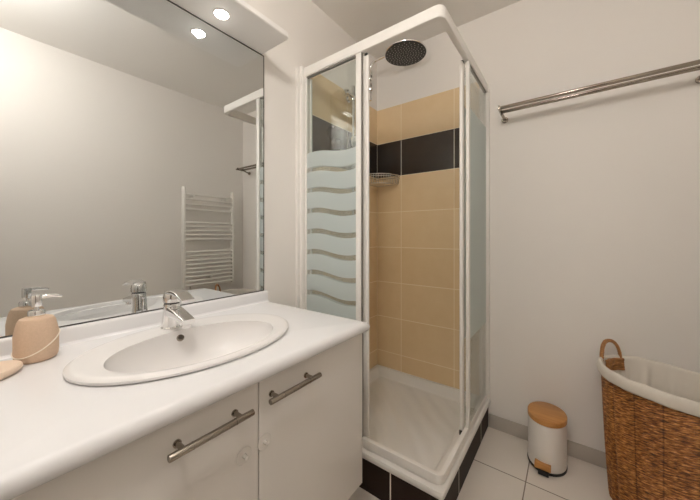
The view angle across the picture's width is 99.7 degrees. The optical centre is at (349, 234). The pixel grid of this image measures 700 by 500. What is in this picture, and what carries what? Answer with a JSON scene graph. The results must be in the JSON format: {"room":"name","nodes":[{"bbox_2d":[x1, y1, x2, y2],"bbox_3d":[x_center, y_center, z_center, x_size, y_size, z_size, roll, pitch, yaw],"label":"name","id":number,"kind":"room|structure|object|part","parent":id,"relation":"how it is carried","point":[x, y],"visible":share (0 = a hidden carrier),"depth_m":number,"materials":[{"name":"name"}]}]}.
{"room":"bathroom","nodes":[
{"label":"bathroom","id":0,"kind":"room"},
{"bbox_2d":[243,0,376,306],"bbox_3d":[-0.534,-0.091,1.373,0.120,2.505,2.560,0,0,37],"label":"wall","id":1,"kind":"structure","parent":0,"point":[313,36],"depth_m":1.55,"materials":[{"name":"white paint"}]},
{"bbox_2d":[0,0,263,338],"bbox_3d":[-0.701,-0.297,1.043,0.007,1.131,0.952,0,0,37],"label":"wall mirror","id":2,"kind":"object","parent":1,"relation":"attached to","point":[132,131],"visible":1,"depth_m":0.97,"materials":[{"name":"silver mirror"}]},
{"bbox_2d":[11,334,361,499],"bbox_3d":[-0.444,0.639,0.882,0.608,0.564,0.931,0,0,37],"label":"vanity cabinet","id":3,"kind":"object","parent":1,"relation":"attached to","point":[295,433],"visible":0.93,"depth_m":0.73,"materials":[{"name":"white paint"}]},
{"bbox_3d":[-0.376,0.639,0.546,0.018,0.564,0.473,0,0,37],"label":"door","id":4,"kind":"part","parent":3,"relation":"part of","materials":[{"name":"white paint"}]},
{"bbox_2d":[0,290,369,499],"bbox_3d":[-0.453,0.312,0.879,0.599,0.088,0.956,0,0,37],"label":"countertop","id":5,"kind":"structure","parent":3,"relation":"on","point":[51,426],"depth_m":0.60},
{"bbox_2d":[0,360,22,379],"bbox_3d":[-0.810,0.309,0.638,0.120,0.018,0.142,0,0,37],"label":"soap dish","id":6,"kind":"object","parent":5,"relation":"on","point":[9,367],"visible":1,"depth_m":0.68,"materials":[{"name":"beige ceramic"}]},
{"bbox_2d":[11,294,61,364],"bbox_3d":[-0.804,0.235,0.757,0.087,0.165,0.086,0,0,-18],"label":"soap dispenser","id":7,"kind":"object","parent":5,"relation":"on","point":[35,338],"visible":0.98,"depth_m":0.73,"materials":[{"name":"beige ceramic"}]},
{"bbox_3d":[-0.804,0.274,0.757,0.087,0.057,0.086,0,0,37],"label":"cord","id":8,"kind":"part","parent":7,"relation":"part of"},
{"bbox_2d":[12,314,58,364],"bbox_3d":[-0.804,0.263,0.757,0.083,0.111,0.083,0,0,37],"label":"bottle","id":9,"kind":"object","parent":7,"relation":"attached to","point":[35,338],"depth_m":0.73,"materials":[{"name":"beige ceramic"}]},
{"bbox_2d":[63,313,288,385],"bbox_3d":[-0.450,0.380,0.880,0.419,0.156,0.589,0,0,37],"label":"washbasin","id":10,"kind":"object","parent":5,"relation":"in","point":[152,354],"visible":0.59,"depth_m":0.88,"materials":[{"name":"white ceramic"}]},
{"bbox_2d":[160,289,194,329],"bbox_3d":[-0.552,0.239,0.939,0.169,0.128,0.058,0,0,37],"label":"mixer tap","id":11,"kind":"object","parent":5,"relation":"on","point":[174,316],"visible":1,"depth_m":0.93,"materials":[{"name":"silver metal"}]},
{"bbox_3d":[-0.544,0.196,0.934,0.139,0.043,0.053,0,0,37],"label":"lever","id":12,"kind":"part","parent":11,"relation":"part of","materials":[{"name":"silver metal"}]},
{"bbox_3d":[-0.287,0.409,0.617,0.040,0.016,0.180,0,0,37],"label":"handle","id":13,"kind":"part","parent":3,"relation":"part of","materials":[{"name":"metal"}]},
{"bbox_3d":[-0.151,0.409,0.800,0.040,0.016,0.180,0,0,37],"label":"handle","id":14,"kind":"part","parent":3,"relation":"part of","materials":[{"name":"metal"}]},
{"bbox_3d":[-0.097,0.639,0.920,0.018,0.564,0.454,0,0,37],"label":"door","id":15,"kind":"part","parent":3,"relation":"part of","materials":[{"name":"white paint"}]},
{"bbox_2d":[170,0,287,53],"bbox_3d":[-0.626,-0.871,0.981,0.200,0.036,0.942,0,0,37],"label":"shelf","id":16,"kind":"object","parent":1,"relation":"attached to","point":[237,19],"visible":1,"depth_m":1.19,"materials":[{"name":"white wood"}]},
{"bbox_2d":[310,74,376,369],"bbox_3d":[-0.012,0.030,1.965,0.009,1.955,0.745,0,0,37],"label":"wall tiles","id":17,"kind":"object","parent":1,"relation":"attached to","point":[331,113],"depth_m":1.89,"materials":[{"name":"beige tile"}]},
{"bbox_2d":[341,86,355,214],"bbox_3d":[0.011,-0.353,1.889,0.119,1.232,0.148,0,0,37],"label":"shower rail","id":18,"kind":"object","parent":1,"relation":"attached to","point":[349,96],"visible":0.38,"depth_m":1.91,"materials":[{"name":"silver metal"}]},
{"bbox_3d":[0.020,-0.514,1.923,0.023,0.910,0.023,0,0,37],"label":"rail","id":19,"kind":"part","parent":18,"relation":"part of","materials":[{"name":"silver metal"}]},
{"bbox_2d":[369,39,426,100],"bbox_3d":[0.291,-1.105,1.995,0.460,0.291,0.276,0,0,37],"label":"shower","id":20,"kind":"object","parent":1,"relation":"attached to","point":[406,52],"visible":0.93,"depth_m":1.94,"materials":[{"name":"silver metal"}]},
{"bbox_3d":[0.253,-1.105,2.023,0.296,0.291,0.021,0,0,37],"label":"arm","id":21,"kind":"part","parent":20,"relation":"part of","materials":[{"name":"silver metal"}]},
{"bbox_2d":[359,458,438,499],"bbox_3d":[0.036,1.089,1.381,0.783,0.143,0.025,0,0,37],"label":"trim","id":22,"kind":"structure","parent":1,"relation":"attached to","point":[377,481],"depth_m":1.27,"materials":[{"name":"tile"}]},
{"bbox_2d":[311,0,520,58],"bbox_3d":[0.227,-1.404,0.805,2.020,0.120,2.560,0,0,37],"label":"ceiling","id":23,"kind":"structure","parent":0,"point":[361,19],"depth_m":1.78,"materials":[{"name":"white paint"}]},
{"bbox_2d":[348,426,611,499],"bbox_3d":[0.227,1.221,0.805,2.020,0.120,2.560,0,0,37],"label":"floor","id":24,"kind":"structure","parent":0,"point":[500,469],"depth_m":1.41,"materials":[{"name":"tile"}]},
{"bbox_2d":[362,364,489,499],"bbox_3d":[0.281,1.024,1.692,0.801,0.073,0.829,0,0,37],"label":"shower tray","id":25,"kind":"object","parent":24,"relation":"on","point":[417,418],"visible":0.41,"depth_m":1.65,"materials":[{"name":"white ceramic"}]},
{"bbox_2d":[296,4,489,484],"bbox_3d":[0.277,0.037,1.690,0.800,1.902,0.841,0,0,37],"label":"shower enclosure","id":26,"kind":"object","parent":25,"relation":"on","point":[474,132],"visible":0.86,"depth_m":1.48,"materials":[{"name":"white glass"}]},
{"bbox_3d":[-0.101,0.046,1.500,0.334,1.802,0.005,0,0,37],"label":"glass pane","id":27,"kind":"part","parent":26,"relation":"part of","materials":[{"name":"glass"}]},
{"bbox_3d":[-0.093,0.046,1.493,0.368,1.802,0.016,0,0,37],"label":"fixed panel","id":28,"kind":"part","parent":26,"relation":"part of","materials":[{"name":"clear glass"}]},
{"bbox_3d":[-0.074,0.068,1.507,0.342,1.830,0.005,0,0,37],"label":"glass pane","id":29,"kind":"part","parent":26,"relation":"part of","materials":[{"name":"clear glass"}]},
{"bbox_3d":[-0.064,0.068,1.500,0.382,1.834,0.016,0,0,37],"label":"sliding door","id":30,"kind":"part","parent":26,"relation":"part of","materials":[{"name":"clear glass"}]},
{"bbox_3d":[0.284,-0.881,1.701,0.792,0.052,0.807,0,0,37],"label":"rail","id":31,"kind":"part","parent":26,"relation":"part of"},
{"bbox_3d":[0.284,0.967,1.704,0.787,0.041,0.802,0,0,37],"label":"rail","id":32,"kind":"part","parent":26,"relation":"part of","materials":[{"name":"white plastic"}]},
{"bbox_3d":[0.672,0.068,1.614,0.005,1.830,0.376,0,0,37],"label":"glass pane","id":33,"kind":"part","parent":26,"relation":"part of","materials":[{"name":"clear glass"}]},
{"bbox_3d":[0.664,0.068,1.604,0.016,1.834,0.416,0,0,37],"label":"sliding door","id":34,"kind":"part","parent":26,"relation":"part of","materials":[{"name":"clear glass"}]},
{"bbox_3d":[0.696,0.046,1.609,0.016,1.802,0.406,0,0,37],"label":"fixed panel","id":35,"kind":"part","parent":26,"relation":"part of","materials":[{"name":"clear glass"}]},
{"bbox_3d":[0.700,0.046,1.615,0.005,1.802,0.368,0,0,37],"label":"glass pane","id":36,"kind":"part","parent":26,"relation":"part of","materials":[{"name":"clear glass"}]},
{"bbox_2d":[527,401,567,477],"bbox_3d":[1.001,1.032,1.500,0.171,0.257,0.232,0,0,37],"label":"pedal bin","id":37,"kind":"object","parent":24,"relation":"on","point":[547,423],"visible":1,"depth_m":1.44,"materials":[{"name":"white metal"}]},
{"bbox_3d":[0.939,1.145,1.431,0.044,0.020,0.048,0,0,37],"label":"pedal arm","id":38,"kind":"part","parent":37,"relation":"part of","materials":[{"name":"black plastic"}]},
{"bbox_3d":[1.008,0.917,1.510,0.169,0.026,0.206,0,0,37],"label":"lid","id":39,"kind":"part","parent":37,"relation":"part of","materials":[{"name":"brown wood"}]},
{"bbox_2d":[596,339,699,499],"bbox_3d":[1.285,0.827,1.190,0.440,0.662,0.411,0,0,37],"label":"laundry basket","id":40,"kind":"object","parent":24,"relation":"on","point":[651,409],"visible":1,"depth_m":1.16,"materials":[{"name":"wicker"},{"name":"white linen"}]},
{"bbox_3d":[1.235,0.559,1.402,0.123,0.125,0.031,0,0,-11],"label":"handle","id":41,"kind":"part","parent":40,"relation":"part of","materials":[{"name":"wicker"}]},
{"bbox_2d":[377,0,699,451],"bbox_3d":[0.957,-0.091,1.783,1.780,2.505,0.120,0,0,37],"label":"wall","id":42,"kind":"structure","parent":0,"point":[595,198],"depth_m":1.52,"materials":[{"name":"white paint"}]},
{"bbox_2d":[369,173,399,186],"bbox_3d":[0.229,-0.400,2.121,0.193,0.071,0.193,0,0,37],"label":"wire basket","id":43,"kind":"object","parent":42,"relation":"attached to","point":[381,184],"visible":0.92,"depth_m":2.10,"materials":[{"name":"silver metal"}]},
{"bbox_2d":[377,82,478,394],"bbox_3d":[0.519,0.030,2.029,0.766,1.955,0.009,0,0,37],"label":"wall tiles","id":44,"kind":"object","parent":42,"relation":"attached to","point":[418,140],"depth_m":2.04,"materials":[{"name":"beige tile"}]},
{"bbox_2d":[444,408,487,499],"bbox_3d":[0.590,1.089,1.482,0.028,0.143,0.800,0,0,37],"label":"trim","id":45,"kind":"structure","parent":42,"relation":"attached to","point":[454,490],"depth_m":1.43,"materials":[{"name":"tile"}]},
{"bbox_2d":[488,414,606,468],"bbox_3d":[1.236,1.122,1.494,0.987,0.078,0.010,0,0,37],"label":"baseboard","id":46,"kind":"structure","parent":42,"relation":"attached to","point":[576,450],"depth_m":1.55,"materials":[{"name":"tile"}]},
{"bbox_2d":[498,59,699,122],"bbox_3d":[1.175,-0.684,1.445,0.802,0.052,0.160,0,0,37],"label":"towel rail","id":47,"kind":"object","parent":42,"relation":"attached to","point":[696,62],"visible":1,"depth_m":1.38,"materials":[{"name":"metal"}]}
]}

